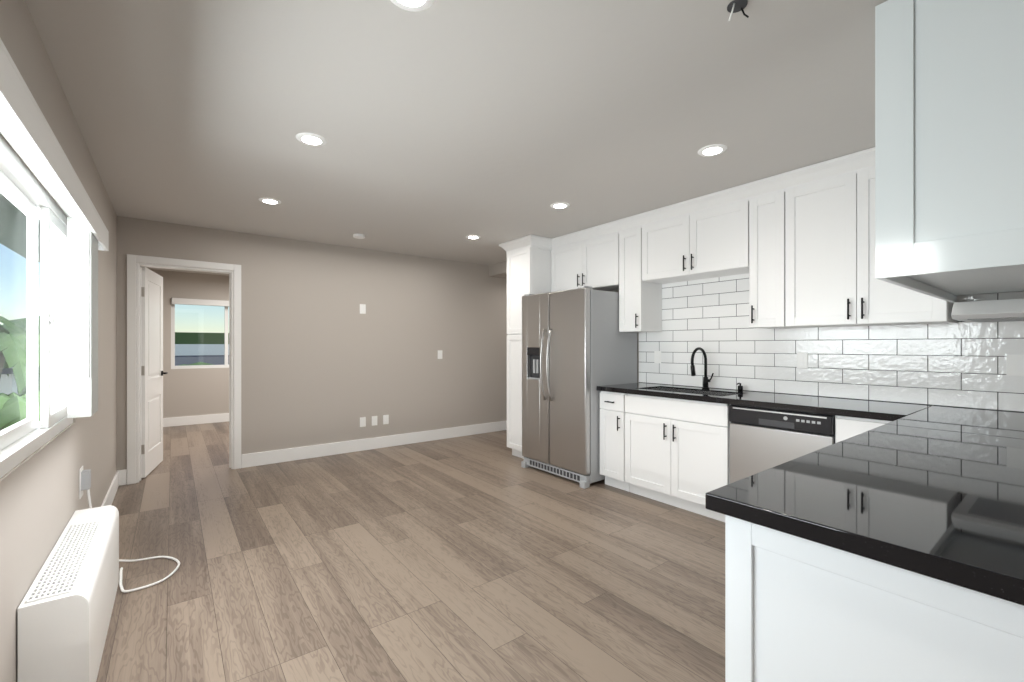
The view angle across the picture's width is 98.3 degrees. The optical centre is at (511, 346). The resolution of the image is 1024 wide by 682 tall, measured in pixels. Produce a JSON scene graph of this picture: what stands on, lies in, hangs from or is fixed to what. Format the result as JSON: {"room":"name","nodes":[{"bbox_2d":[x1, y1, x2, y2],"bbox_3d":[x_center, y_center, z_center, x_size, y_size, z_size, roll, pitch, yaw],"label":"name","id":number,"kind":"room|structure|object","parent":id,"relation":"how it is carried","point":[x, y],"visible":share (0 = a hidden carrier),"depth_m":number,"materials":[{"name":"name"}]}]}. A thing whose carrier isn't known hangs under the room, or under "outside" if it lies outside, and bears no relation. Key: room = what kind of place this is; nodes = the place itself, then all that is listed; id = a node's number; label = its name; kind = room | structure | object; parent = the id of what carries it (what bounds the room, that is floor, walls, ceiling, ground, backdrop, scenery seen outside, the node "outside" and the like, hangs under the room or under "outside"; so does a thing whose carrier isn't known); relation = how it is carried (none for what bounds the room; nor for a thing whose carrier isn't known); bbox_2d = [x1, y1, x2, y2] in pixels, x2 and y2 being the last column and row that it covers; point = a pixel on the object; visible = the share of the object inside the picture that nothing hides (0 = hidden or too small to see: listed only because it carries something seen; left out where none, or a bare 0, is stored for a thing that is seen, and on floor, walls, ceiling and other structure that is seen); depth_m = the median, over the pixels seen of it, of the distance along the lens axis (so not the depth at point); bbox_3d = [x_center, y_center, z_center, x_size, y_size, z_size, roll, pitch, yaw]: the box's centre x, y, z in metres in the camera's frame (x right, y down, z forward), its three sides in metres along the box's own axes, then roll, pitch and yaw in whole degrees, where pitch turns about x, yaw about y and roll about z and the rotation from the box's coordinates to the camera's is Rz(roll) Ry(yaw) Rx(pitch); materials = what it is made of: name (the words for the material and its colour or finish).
{"room":"kitchen","nodes":[
{"label":"kitchen","id":0,"kind":"room"},
{"bbox_2d":[0,193,39,261],"bbox_3d":[-2.721,-1.279,1.820,1.099,0.150,12.200,0,0,-37],"label":"roof eave","id":1,"kind":"object","parent":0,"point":[16,226],"depth_m":4.53,"materials":[{"name":"grey wood"}]},
{"bbox_2d":[0,0,116,681],"bbox_3d":[-2.244,0.043,2.186,0.100,2.446,12.000,0,0,-37],"label":"wall","id":2,"kind":"structure","parent":0,"point":[41,502],"depth_m":1.86,"materials":[{"name":"beige paint"}]},
{"bbox_2d":[0,135,72,477],"bbox_3d":[-1.538,-0.119,1.277,0.084,1.030,2.500,0,0,-37],"label":"window","id":3,"kind":"structure","parent":2,"relation":"in","point":[23,190],"depth_m":1.84,"materials":[{"name":"white plastic"}]},
{"bbox_2d":[0,38,108,250],"bbox_3d":[-1.440,-0.579,1.321,0.117,0.110,2.750,0,0,-37],"label":"valance","id":4,"kind":"object","parent":2,"relation":"attached to","point":[20,104],"visible":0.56,"depth_m":1.24,"materials":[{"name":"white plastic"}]},
{"bbox_2d":[0,102,82,218],"bbox_3d":[-1.444,-0.601,1.319,0.045,0.034,2.710,0,0,-37],"label":"rail","id":5,"kind":"object","parent":4,"relation":"attached to","point":[14,134],"visible":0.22,"depth_m":1.39,"materials":[{"name":"white plastic"}]},
{"bbox_2d":[18,505,118,681],"bbox_3d":[-1.852,1.052,1.901,0.168,0.428,1.070,0,0,-37],"label":"space heater","id":6,"kind":"object","parent":2,"relation":"attached to","point":[65,607],"visible":0.98,"depth_m":1.55,"materials":[{"name":"white plastic"}]},
{"bbox_2d":[87,490,179,592],"bbox_3d":[-2.089,1.029,2.443,0.412,0.480,0.434,0,0,-37],"label":"cord","id":7,"kind":"object","parent":6,"relation":"attached to","point":[120,560],"visible":0.65,"depth_m":2.44,"materials":[{"name":"white plastic"}]},
{"bbox_2d":[67,217,97,417],"bbox_3d":[-2.045,-0.129,2.110,0.080,0.909,0.257,0,0,-37],"label":"window blinds","id":8,"kind":"object","parent":2,"relation":"attached to","point":[82,320],"visible":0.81,"depth_m":2.03,"materials":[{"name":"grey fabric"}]},
{"bbox_2d":[79,466,90,498],"bbox_3d":[-2.346,0.746,2.435,0.038,0.160,0.100,0,0,-37],"label":"plug","id":9,"kind":"object","parent":2,"relation":"attached to","point":[84,479],"visible":1,"depth_m":2.41,"materials":[{"name":"grey plastic"}]},
{"bbox_2d":[101,469,124,505],"bbox_3d":[-1.146,1.196,0.860,0.030,0.140,7.960,0,0,-37],"label":"baseboard","id":10,"kind":"structure","parent":2,"relation":"attached to","point":[118,480],"depth_m":3.70,"materials":[{"name":"white wood"}]},
{"bbox_2d":[150,269,228,417],"bbox_3d":[-4.347,0.043,7.883,3.700,2.446,0.200,0,0,-37],"label":"wall","id":11,"kind":"structure","parent":0,"point":[195,391],"depth_m":7.13,"materials":[{"name":"beige paint"}]},
{"bbox_2d":[163,413,228,426],"bbox_3d":[-4.321,1.196,7.767,3.400,0.140,0.015,0,0,-37],"label":"baseboard","id":12,"kind":"structure","parent":11,"relation":"attached to","point":[212,418],"depth_m":7.15,"materials":[{"name":"white wood"}]},
{"bbox_2d":[171,298,228,368],"bbox_3d":[-4.854,-0.199,7.500,1.470,1.130,0.070,0,0,-37],"label":"window","id":13,"kind":"structure","parent":11,"relation":"in","point":[225,347],"depth_m":7.26,"materials":[{"name":"white plastic"}]},
{"bbox_2d":[172,298,228,306],"bbox_3d":[-4.785,-0.712,7.411,1.450,0.095,0.075,0,0,-37],"label":"headrail","id":14,"kind":"object","parent":11,"relation":"attached to","point":[186,301],"visible":0.6,"depth_m":7.17,"materials":[{"name":"white plastic"}]},
{"bbox_2d":[117,216,507,469],"bbox_3d":[-1.514,0.043,5.670,5.500,2.446,0.120,0,0,-37],"label":"wall","id":15,"kind":"structure","parent":0,"point":[324,360],"depth_m":5.23,"materials":[{"name":"beige paint"}]},
{"bbox_2d":[141,267,167,477],"bbox_3d":[-3.676,0.249,4.524,0.151,2.010,0.731,0,0,-28],"label":"door","id":16,"kind":"structure","parent":15,"relation":"in","point":[152,372],"depth_m":4.43,"materials":[{"name":"white wood"}]},
{"bbox_2d":[127,254,240,484],"bbox_3d":[-3.206,0.213,4.372,0.897,2.106,0.156,0,0,-37],"label":"door frame","id":17,"kind":"structure","parent":15,"relation":"attached to","point":[134,266],"depth_m":4.16,"materials":[{"name":"white wood"}]},
{"bbox_2d":[360,417,365,426],"bbox_3d":[-1.809,0.921,5.363,0.072,0.116,0.008,0,0,-37],"label":"electrical outlet","id":18,"kind":"object","parent":15,"relation":"attached to","point":[362,421],"visible":1,"depth_m":5.36,"materials":[{"name":"white plastic"}]},
{"bbox_2d":[360,304,365,313],"bbox_3d":[-1.808,-0.449,5.363,0.072,0.116,0.008,0,0,-37],"label":"thermostat","id":19,"kind":"object","parent":15,"relation":"attached to","point":[362,308],"visible":1,"depth_m":5.36,"materials":[{"name":"white plastic"}]},
{"bbox_2d":[241,421,506,467],"bbox_3d":[-1.090,1.196,5.911,4.332,0.140,0.015,0,0,-37],"label":"baseboard","id":20,"kind":"structure","parent":15,"relation":"attached to","point":[266,458],"depth_m":5.34,"materials":[{"name":"white wood"}]},
{"bbox_2d":[372,416,376,425],"bbox_3d":[-1.694,0.921,5.452,0.072,0.116,0.008,0,0,-37],"label":"electrical outlet","id":21,"kind":"object","parent":15,"relation":"attached to","point":[374,420],"visible":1,"depth_m":5.45,"materials":[{"name":"white plastic"}]},
{"bbox_2d":[383,415,388,424],"bbox_3d":[-1.579,0.921,5.540,0.072,0.116,0.008,0,0,-37],"label":"electrical outlet","id":22,"kind":"object","parent":15,"relation":"attached to","point":[385,419],"visible":1,"depth_m":5.53,"materials":[{"name":"white plastic"}]},
{"bbox_2d":[438,350,441,358],"bbox_3d":[-0.976,0.116,6.002,0.072,0.116,0.008,0,0,-37],"label":"light switch","id":23,"kind":"object","parent":15,"relation":"attached to","point":[439,354],"visible":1,"depth_m":6.00,"materials":[{"name":"white plastic"}]},
{"bbox_2d":[96,421,724,681],"bbox_3d":[-0.172,1.296,3.838,6.000,0.060,12.100,0,0,-37],"label":"floor","id":24,"kind":"structure","parent":0,"point":[484,557],"depth_m":2.46,"materials":[{"name":"wood"}]},
{"bbox_2d":[507,247,550,458],"bbox_3d":[0.300,0.045,5.105,0.662,2.442,0.425,0,0,-37],"label":"pantry cabinet","id":25,"kind":"object","parent":24,"relation":"on","point":[528,270],"visible":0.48,"depth_m":4.95,"materials":[{"name":"white paint"}]},
{"bbox_2d":[521,286,636,488],"bbox_3d":[0.643,0.363,4.486,0.818,1.806,0.906,0,0,-37],"label":"refrigerator","id":26,"kind":"object","parent":24,"relation":"on","point":[578,347],"visible":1,"depth_m":4.16,"materials":[{"name":"grey metal"}]},
{"bbox_2d":[600,391,671,494],"bbox_3d":[1.136,0.834,4.060,0.607,0.864,0.341,0,0,-37],"label":"base cabinet","id":27,"kind":"object","parent":24,"relation":"on","point":[636,430],"depth_m":3.71,"materials":[{"name":"white paint"}]},
{"bbox_2d":[621,383,648,386],"bbox_3d":[1.093,0.381,4.030,0.360,0.040,0.351,0,0,-37],"label":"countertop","id":28,"kind":"structure","parent":27,"relation":"on","point":[629,384],"depth_m":4.05,"materials":[{"name":"black stone"}]},
{"bbox_2d":[597,383,1023,422],"bbox_3d":[1.854,0.381,3.079,0.651,0.040,2.788,0,0,-37],"label":"countertop","id":29,"kind":"structure","parent":27,"relation":"on","point":[867,409],"depth_m":2.90,"materials":[{"name":"black stone"}]},
{"bbox_2d":[645,387,736,395],"bbox_3d":[1.427,0.461,3.590,0.362,0.180,0.757,0,0,-37],"label":"sink basin","id":30,"kind":"object","parent":29,"relation":"in","point":[693,391],"visible":0.06,"depth_m":3.75,"materials":[{"name":"black metal"}]},
{"bbox_2d":[690,347,713,388],"bbox_3d":[1.572,0.185,3.667,0.251,0.350,0.096,0,0,-37],"label":"faucet","id":31,"kind":"object","parent":29,"relation":"on","point":[706,380],"visible":1,"depth_m":3.71,"materials":[{"name":"black metal"}]},
{"bbox_2d":[737,383,742,391],"bbox_3d":[1.807,0.325,3.517,0.070,0.070,0.038,0,0,-37],"label":"soap dispenser","id":32,"kind":"object","parent":29,"relation":"on","point":[740,388],"visible":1,"depth_m":3.51,"materials":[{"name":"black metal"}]},
{"bbox_2d":[729,405,834,482],"bbox_3d":[1.927,0.836,3.010,0.611,0.860,0.610,0,0,-37],"label":"dishwasher","id":33,"kind":"object","parent":24,"relation":"on","point":[762,439],"visible":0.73,"depth_m":2.86,"materials":[{"name":"grey metal"}]},
{"bbox_2d":[835,415,891,442],"bbox_3d":[2.234,0.834,2.630,0.607,0.864,0.361,0,0,-37],"label":"base cabinet","id":34,"kind":"object","parent":24,"relation":"on","point":[845,427],"depth_m":2.52,"materials":[{"name":"white paint"}]},
{"bbox_2d":[725,515,1023,681],"bbox_3d":[1.732,0.834,1.641,2.607,0.864,0.585,0,0,-37],"label":"base cabinet","id":35,"kind":"object","parent":24,"relation":"on","point":[798,609],"visible":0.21,"depth_m":0.89,"materials":[{"name":"white paint"}]},
{"bbox_2d":[705,411,1023,605],"bbox_3d":[1.459,0.381,1.434,1.980,0.040,0.660,0,0,-37],"label":"countertop","id":36,"kind":"structure","parent":35,"relation":"on","point":[935,492],"depth_m":1.05,"materials":[{"name":"black stone"}]},
{"bbox_2d":[905,404,1023,418],"bbox_3d":[2.482,0.381,2.220,0.360,0.040,0.660,0,0,-37],"label":"countertop","id":37,"kind":"structure","parent":35,"relation":"on","point":[992,414],"depth_m":2.44,"materials":[{"name":"black stone"}]},
{"bbox_2d":[25,0,887,275],"bbox_3d":[-0.172,-1.220,3.838,6.000,0.080,12.100,0,0,-37],"label":"ceiling","id":38,"kind":"structure","parent":0,"point":[444,128],"depth_m":2.18,"materials":[{"name":"grey paint"}]},
{"bbox_2d":[259,198,280,204],"bbox_3d":[-1.966,-1.176,3.597,0.164,0.006,0.164,0,0,-37],"label":"recessed light","id":39,"kind":"object","parent":38,"relation":"in","point":[272,201],"visible":0.98,"depth_m":3.59,"materials":[{"name":"white"}]},
{"bbox_2d":[296,132,326,145],"bbox_3d":[-1.144,-1.176,2.526,0.164,0.006,0.164,0,0,-37],"label":"recessed light","id":40,"kind":"object","parent":38,"relation":"in","point":[311,139],"visible":1,"depth_m":2.51,"materials":[{"name":"white plastic"}]},
{"bbox_2d":[353,234,364,238],"bbox_3d":[-1.622,-1.165,4.692,0.120,0.030,0.120,0,0,-37],"label":"smoke detector","id":41,"kind":"object","parent":38,"relation":"attached to","point":[359,236],"visible":1,"depth_m":4.66,"materials":[{"name":"white plastic"}]},
{"bbox_2d":[390,0,433,11],"bbox_3d":[-0.340,-1.176,1.478,0.164,0.006,0.164,0,0,-37],"label":"recessed light","id":42,"kind":"object","parent":38,"relation":"in","point":[414,5],"visible":1,"depth_m":1.52,"materials":[{"name":"white plastic"}]},
{"bbox_2d":[466,235,480,238],"bbox_3d":[-0.419,-1.176,4.784,0.164,0.006,0.164,0,0,-37],"label":"recessed light","id":43,"kind":"object","parent":38,"relation":"in","point":[473,237],"visible":0.98,"depth_m":4.78,"materials":[{"name":"white"}]},
{"bbox_2d":[550,202,569,208],"bbox_3d":[0.403,-1.176,3.713,0.164,0.006,0.164,0,0,-37],"label":"recessed light","id":44,"kind":"object","parent":38,"relation":"in","point":[560,205],"visible":0.98,"depth_m":3.69,"materials":[{"name":"white"}]},
{"bbox_2d":[698,144,726,156],"bbox_3d":[1.207,-1.176,2.665,0.164,0.006,0.164,0,0,-37],"label":"recessed light","id":45,"kind":"object","parent":38,"relation":"in","point":[712,150],"visible":1,"depth_m":2.65,"materials":[{"name":"white plastic"}]},
{"bbox_2d":[727,0,748,20],"bbox_3d":[0.780,-1.154,1.531,0.065,0.051,0.064,0,0,-37],"label":"junction box","id":46,"kind":"object","parent":38,"relation":"attached to","point":[734,6],"visible":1,"depth_m":1.53,"materials":[{"name":"grey metal"}]},
{"bbox_2d":[875,0,1023,302],"bbox_3d":[1.967,-0.705,1.761,1.405,0.942,0.500,0,0,-37],"label":"upper cabinet","id":47,"kind":"object","parent":38,"relation":"hanging from","point":[949,150],"visible":0.98,"depth_m":1.40,"materials":[{"name":"white wood"}]},
{"bbox_2d":[489,261,506,277],"bbox_3d":[0.521,-1.102,6.368,1.220,0.156,1.250,0,0,-37],"label":"ceiling","id":48,"kind":"structure","parent":0,"point":[499,270],"depth_m":6.33,"materials":[{"name":"beige paint"}]},
{"bbox_2d":[610,290,1023,412],"bbox_3d":[2.611,0.043,2.766,0.150,2.446,7.010,0,0,-37],"label":"wall","id":49,"kind":"structure","parent":0,"point":[652,383],"depth_m":4.40,"materials":[{"name":"beige paint"}]},
{"bbox_2d":[551,233,618,291],"bbox_3d":[0.849,-0.880,4.660,0.320,0.592,0.940,0,0,-37],"label":"upper cabinet","id":50,"kind":"object","parent":49,"relation":"attached to","point":[594,263],"depth_m":4.51,"materials":[{"name":"white paint"}]},
{"bbox_2d":[611,226,661,332],"bbox_3d":[1.215,-0.655,4.183,0.320,1.042,0.379,0,0,-37],"label":"upper cabinet","id":51,"kind":"object","parent":49,"relation":"attached to","point":[640,301],"depth_m":4.08,"materials":[{"name":"white paint"}]},
{"bbox_2d":[647,200,750,283],"bbox_3d":[1.576,-0.880,3.712,0.320,0.592,0.930,0,0,-37],"label":"upper cabinet","id":52,"kind":"object","parent":49,"relation":"attached to","point":[713,243],"depth_m":3.55,"materials":[{"name":"white paint"}]},
{"bbox_2d":[739,195,777,328],"bbox_3d":[1.935,-0.655,3.245,0.320,1.042,0.365,0,0,-37],"label":"upper cabinet","id":53,"kind":"object","parent":49,"relation":"attached to","point":[759,272],"depth_m":3.19,"materials":[{"name":"white paint"}]},
{"bbox_2d":[639,273,1023,411],"bbox_3d":[2.225,-0.137,3.138,0.008,0.995,3.170,0,0,-37],"label":"tile backsplash","id":54,"kind":"structure","parent":49,"relation":"attached to","point":[961,364],"depth_m":3.10,"materials":[{"name":"white tile"}]},
{"bbox_2d":[654,351,660,362],"bbox_3d":[1.388,0.106,4.216,0.008,0.116,0.072,0,0,-37],"label":"outlet","id":55,"kind":"object","parent":54,"relation":"attached to","point":[657,356],"visible":1,"depth_m":4.22,"materials":[{"name":"white plastic"}]},
{"bbox_2d":[797,353,807,368],"bbox_3d":[2.131,0.106,3.249,0.008,0.116,0.072,0,0,-37],"label":"outlet","id":56,"kind":"object","parent":54,"relation":"attached to","point":[802,360],"visible":1,"depth_m":3.25,"materials":[{"name":"white plastic"}]},
{"bbox_2d":[1006,355,1023,375],"bbox_3d":[2.776,0.106,2.407,0.008,0.116,0.115,0,0,-37],"label":"light switch","id":57,"kind":"object","parent":54,"relation":"attached to","point":[1014,365],"visible":1,"depth_m":2.42,"materials":[{"name":"white plastic"}]},
{"bbox_2d":[771,168,957,327],"bbox_3d":[2.235,-0.655,2.854,0.320,1.042,0.867,0,0,-37],"label":"upper cabinet","id":58,"kind":"object","parent":49,"relation":"attached to","point":[803,256],"depth_m":2.83,"materials":[{"name":"white paint"}]},
{"bbox_2d":[499,147,874,253],"bbox_3d":[1.243,-1.121,3.860,0.682,0.112,3.700,0,0,-37],"label":"crown molding","id":59,"kind":"structure","parent":58,"relation":"attached to","point":[852,163],"depth_m":3.39,"materials":[{"name":"white paint"}]},
{"bbox_2d":[951,299,1023,321],"bbox_3d":[2.683,-0.181,2.122,0.499,0.095,0.760,0,0,-37],"label":"range hood","id":60,"kind":"object","parent":49,"relation":"attached to","point":[1006,310],"visible":1,"depth_m":2.20,"materials":[{"name":"white paint"}]},
{"label":"outside","id":61,"kind":"structure","parent":0,"visible":0},
{"bbox_3d":[-33.482,4.566,43.634,320.000,0.200,230.000,0,0,-37],"label":"ground","id":62,"kind":"structure","parent":61,"visible":0},
{"bbox_2d":[0,316,228,430],"bbox_3d":[-24.421,1.638,12.935,37.000,5.673,37.743,0,0,-37],"label":"scenery","id":63,"kind":"object","parent":62,"relation":"on","point":[15,414],"depth_m":10.01,"materials":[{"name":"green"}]},
{"bbox_2d":[175,332,228,343],"bbox_3d":[-94.358,0.366,122.970,320.000,8.200,10.000,0,0,-37],"label":"hill","id":64,"kind":"structure","parent":62,"relation":"on","point":[179,338],"depth_m":122.62,"materials":[{"name":"green plant"}]}
]}

